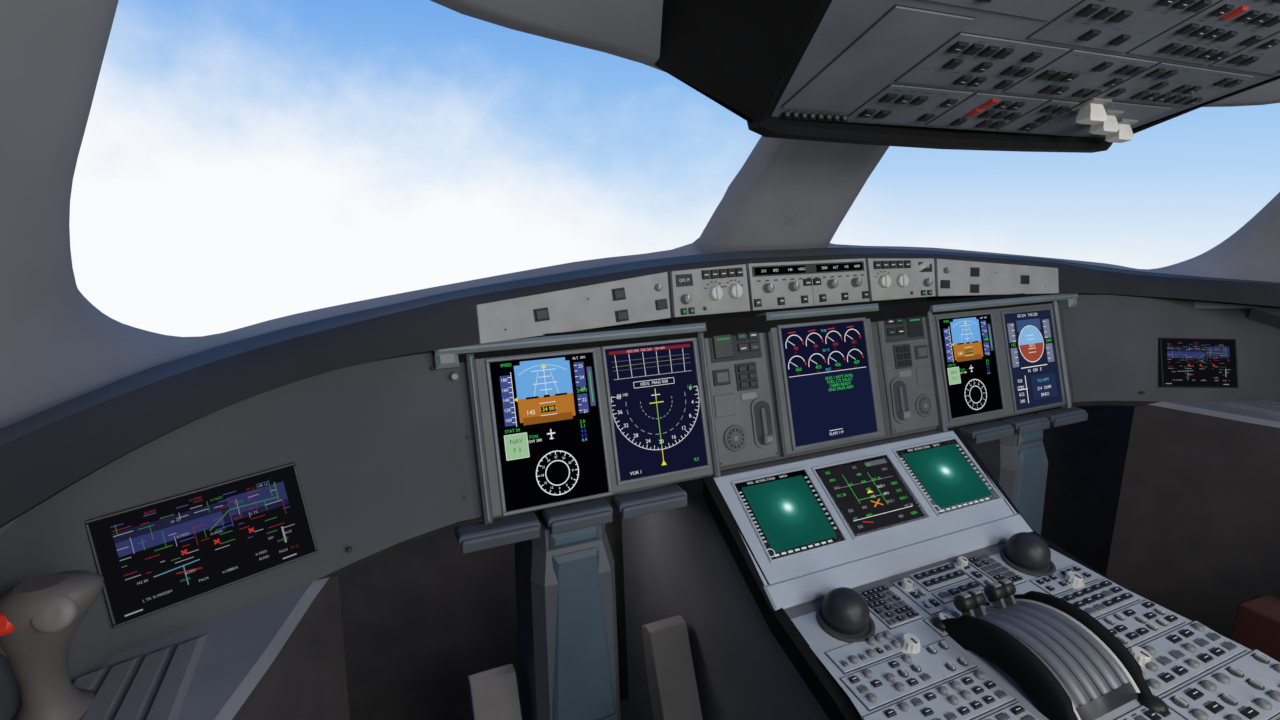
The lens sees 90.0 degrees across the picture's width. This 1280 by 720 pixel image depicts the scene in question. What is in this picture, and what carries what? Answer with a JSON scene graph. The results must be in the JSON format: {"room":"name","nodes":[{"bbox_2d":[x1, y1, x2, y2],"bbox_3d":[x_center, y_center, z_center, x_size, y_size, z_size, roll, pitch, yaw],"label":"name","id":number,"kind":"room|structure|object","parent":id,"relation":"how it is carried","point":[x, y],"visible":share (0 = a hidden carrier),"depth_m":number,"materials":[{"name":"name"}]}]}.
{"room":"control cabin","nodes":[
{"label":"control cabin","id":0,"kind":"room"},
{"bbox_2d":[620,698,629,719],"bbox_3d":[0.630,1.082,0.687,2.320,0.001,2.720,-6,15,-23],"label":"floor","id":1,"kind":"structure","parent":0,"point":[624,704],"depth_m":1.58,"materials":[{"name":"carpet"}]},
{"bbox_2d":[73,575,349,719],"bbox_3d":[-0.353,0.727,0.438,0.338,0.810,0.800,-6,15,-23],"label":"console","id":2,"kind":"object","parent":1,"relation":"on","point":[281,656],"visible":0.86,"depth_m":0.61},
{"bbox_2d":[0,570,132,719],"bbox_3d":[-0.472,0.233,0.507,0.103,0.141,0.093,-6,15,-23],"label":"sidestick","id":3,"kind":"object","parent":2,"relation":"on","point":[40,617],"visible":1,"depth_m":0.48,"materials":[{"name":"grey plastic"}]},
{"bbox_2d":[467,664,521,719],"bbox_3d":[-0.209,0.740,1.005,0.070,0.512,0.139,-6,15,-23],"label":"rudder pedal","id":4,"kind":"object","parent":1,"relation":"on","point":[493,693],"visible":1,"depth_m":0.97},
{"bbox_2d":[514,499,620,719],"bbox_3d":[-0.123,0.592,1.069,0.160,0.768,0.212,-6,15,-23],"label":"support column","id":5,"kind":"structure","parent":1,"relation":"on","point":[568,668],"depth_m":0.94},
{"bbox_2d":[642,615,702,719],"bbox_3d":[0.063,0.711,1.123,0.070,0.512,0.139,-6,15,-23],"label":"rudder pedal","id":6,"kind":"object","parent":1,"relation":"on","point":[671,678],"visible":1,"depth_m":1.08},
{"bbox_2d":[622,429,1279,719],"bbox_3d":[0.452,0.598,0.976,0.668,0.801,1.250,-6,15,-23],"label":"pedestal","id":7,"kind":"object","parent":1,"relation":"on","point":[760,650],"visible":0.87,"depth_m":0.92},
{"bbox_2d":[0,293,1279,719],"bbox_3d":[0.380,0.083,1.013,2.150,0.304,0.900,-6,15,-23],"label":"panel","id":8,"kind":"object","parent":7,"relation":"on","point":[388,455],"visible":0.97,"depth_m":0.86,"materials":[{"name":"grey plastic"}]},
{"bbox_2d":[84,462,317,628],"bbox_3d":[-0.442,0.184,0.660,0.185,0.109,0.038,-12,19,-41],"label":"display","id":9,"kind":"object","parent":8,"relation":"attached to","point":[151,558],"visible":1,"depth_m":0.65,"materials":[{"name":"black glass"}]},
{"bbox_2d":[485,349,611,515],"bbox_3d":[-0.127,0.098,0.907,0.160,0.208,0.069,-6,15,-23],"label":"display","id":10,"kind":"object","parent":8,"relation":"attached to","point":[547,412],"visible":1,"depth_m":0.90,"materials":[{"name":"black glass"}]},
{"bbox_2d":[455,484,686,553],"bbox_3d":[-0.089,0.223,0.920,0.340,0.022,0.042,-6,15,-23],"label":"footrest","id":11,"kind":"object","parent":8,"relation":"attached to","point":[478,536],"visible":1,"depth_m":0.90,"materials":[{"name":"grey plastic"}]},
{"bbox_2d":[0,248,1279,527],"bbox_3d":[0.439,-0.054,0.844,2.200,0.131,1.016,-6,15,-23],"label":"shield","id":12,"kind":"object","parent":8,"relation":"on","point":[44,453],"visible":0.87,"depth_m":0.75,"materials":[{"name":"black plastic"}]},
{"bbox_2d":[476,258,1058,343],"bbox_3d":[0.312,-0.128,1.116,1.191,0.084,0.077,-6,15,-23],"label":"control unit","id":13,"kind":"object","parent":12,"relation":"attached to","point":[776,285],"visible":1,"depth_m":1.08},
{"bbox_2d":[696,136,888,253],"bbox_3d":[0.282,-0.291,1.145,0.288,0.284,0.262,-6,15,-23],"label":"pillar","id":14,"kind":"structure","parent":12,"relation":"on","point":[774,166],"depth_m":1.11,"materials":[{"name":"grey plastic"}]},
{"bbox_2d":[0,0,825,428],"bbox_3d":[-0.176,-0.204,0.702,0.502,0.510,1.380,10,17,35],"label":"window","id":15,"kind":"structure","parent":14,"relation":"attached to","point":[56,347],"depth_m":0.52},
{"bbox_2d":[780,79,1279,309],"bbox_3d":[0.923,-0.323,1.181,1.380,0.510,0.502,1,14,5],"label":"window","id":16,"kind":"structure","parent":14,"relation":"attached to","point":[1252,252],"depth_m":1.33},
{"bbox_2d":[601,338,710,484],"bbox_3d":[0.026,0.074,0.974,0.157,0.198,0.066,-6,15,-23],"label":"display","id":17,"kind":"object","parent":8,"relation":"attached to","point":[654,392],"visible":1,"depth_m":0.97,"materials":[{"name":"blue glass"}]},
{"bbox_2d":[777,317,880,450],"bbox_3d":[0.327,0.037,1.103,0.190,0.203,0.067,-6,15,-23],"label":"display","id":18,"kind":"object","parent":8,"relation":"attached to","point":[829,387],"visible":1,"depth_m":1.10,"materials":[{"name":"blue glass"}]},
{"bbox_2d":[935,311,1005,421],"bbox_3d":[0.641,0.010,1.242,0.153,0.192,0.064,-6,15,-23],"label":"display","id":19,"kind":"object","parent":8,"relation":"attached to","point":[969,358],"visible":1,"depth_m":1.24,"materials":[{"name":"black glass"}]},
{"bbox_2d":[959,406,1087,443],"bbox_3d":[0.784,0.129,1.300,0.340,0.022,0.042,-6,15,-23],"label":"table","id":20,"kind":"object","parent":8,"relation":"attached to","point":[993,430],"visible":0.95,"depth_m":1.28,"materials":[{"name":"grey plastic"}]},
{"bbox_2d":[1001,307,1064,412],"bbox_3d":[0.806,-0.002,1.313,0.153,0.197,0.066,-6,15,-23],"label":"display","id":21,"kind":"object","parent":8,"relation":"attached to","point":[1033,362],"visible":1,"depth_m":1.31,"materials":[{"name":"blue glass"}]},
{"bbox_2d":[1158,338,1238,387],"bbox_3d":[1.200,0.006,1.375,0.185,0.109,0.038,-1,14,-6],"label":"display","id":22,"kind":"object","parent":8,"relation":"attached to","point":[1183,362],"visible":1,"depth_m":1.37,"materials":[{"name":"black glass"}]},
{"bbox_2d":[731,467,848,562],"bbox_3d":[0.229,0.234,0.986,0.142,0.083,0.115,-6,15,-23],"label":"display","id":23,"kind":"object","parent":7,"relation":"attached to","point":[787,512],"visible":1,"depth_m":0.98,"materials":[{"name":"green glass"}]},
{"bbox_2d":[742,475,836,552],"bbox_3d":[0.229,0.234,0.985,0.116,0.064,0.091,-6,15,-23],"label":"picture","id":24,"kind":"object","parent":23,"relation":"attached to","point":[787,512],"depth_m":0.98},
{"bbox_2d":[816,587,875,642],"bbox_3d":[0.276,0.338,0.856,0.076,0.062,0.076,-6,15,-23],"label":"trackball","id":25,"kind":"object","parent":7,"relation":"on","point":[843,614],"visible":1,"depth_m":0.84,"materials":[{"name":"black plastic"}]},
{"bbox_2d":[811,452,931,539],"bbox_3d":[0.378,0.220,1.050,0.163,0.080,0.111,-6,15,-23],"label":"display","id":26,"kind":"object","parent":7,"relation":"on","point":[869,494],"visible":1,"depth_m":1.05,"materials":[{"name":"black glass"}]},
{"bbox_2d":[892,437,1002,516],"bbox_3d":[0.537,0.201,1.120,0.155,0.082,0.113,-6,15,-23],"label":"display","id":27,"kind":"object","parent":7,"relation":"attached to","point":[945,474],"visible":1,"depth_m":1.12,"materials":[{"name":"green glass"}]},
{"bbox_2d":[902,444,991,508],"bbox_3d":[0.537,0.201,1.119,0.127,0.063,0.090,-6,15,-23],"label":"screen","id":28,"kind":"object","parent":27,"relation":"attached to","point":[945,474],"depth_m":1.12,"materials":[{"name":"green glass"}]},
{"bbox_2d":[1000,532,1055,576],"bbox_3d":[0.608,0.302,1.001,0.076,0.062,0.076,-6,15,-23],"label":"trackball","id":29,"kind":"object","parent":7,"relation":"on","point":[1027,553],"visible":1,"depth_m":0.98,"materials":[{"name":"black plastic"}]},
{"bbox_2d":[932,578,1168,719],"bbox_3d":[0.503,0.367,0.800,0.161,0.084,0.216,-6,15,-23],"label":"throttle quadrant","id":30,"kind":"object","parent":7,"relation":"on","point":[1070,666],"visible":0.98,"depth_m":0.77,"materials":[{"name":"metal"}]},
{"bbox_2d":[963,415,1047,534],"bbox_3d":[0.765,0.496,1.456,0.160,0.768,0.212,-6,15,-23],"label":"support column","id":31,"kind":"structure","parent":1,"relation":"on","point":[1018,463],"depth_m":1.31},
{"bbox_2d":[1106,399,1279,638],"bbox_3d":[1.400,0.538,1.202,0.338,0.810,0.800,-6,15,-23],"label":"console","id":32,"kind":"object","parent":1,"relation":"on","point":[1196,533],"visible":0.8,"depth_m":1.35},
{"bbox_2d":[1230,594,1279,661],"bbox_3d":[1.224,0.504,0.733,0.435,1.100,0.767,-6,15,-23],"label":"seat","id":33,"kind":"object","parent":1,"relation":"on","point":[1257,620],"visible":0.85,"depth_m":0.98,"materials":[{"name":"brown leather"}]},
{"bbox_2d":[338,414,1023,719],"bbox_3d":[0.159,0.379,1.594,2.320,0.930,0.020,-6,15,-23],"label":"wall","id":34,"kind":"structure","parent":0,"point":[422,617],"depth_m":1.35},
{"bbox_2d":[1024,405,1134,576],"bbox_3d":[1.695,0.561,1.006,0.001,0.860,2.600,-6,15,-23],"label":"footwell","id":35,"kind":"structure","parent":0,"point":[1086,459],"depth_m":1.86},
{"bbox_2d":[1248,308,1279,328],"bbox_3d":[1.727,-0.092,0.520,0.200,0.640,2.000,-6,15,-23],"label":"window","id":36,"kind":"structure","parent":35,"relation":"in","point":[1265,316],"depth_m":1.33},
{"bbox_3d":[0.759,-0.285,0.052,1.854,0.280,2.050,-6,15,-23],"label":"ceiling","id":37,"kind":"structure","parent":0,"visible":0},
{"bbox_2d":[655,0,1279,152],"bbox_3d":[0.511,-0.381,0.596,1.145,0.316,0.932,-6,15,-23],"label":"panel","id":38,"kind":"object","parent":37,"relation":"attached to","point":[1075,76],"visible":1,"depth_m":0.67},
{"label":"wall","id":39,"kind":"structure","parent":0,"visible":0},
{"bbox_2d":[0,515,21,534],"bbox_3d":[-0.189,0.115,-0.315,0.200,0.640,2.000,-6,15,-23],"label":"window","id":40,"kind":"structure","parent":39,"relation":"in","point":[2,529],"depth_m":0.49,"materials":[{"name":"grey"}]}
]}

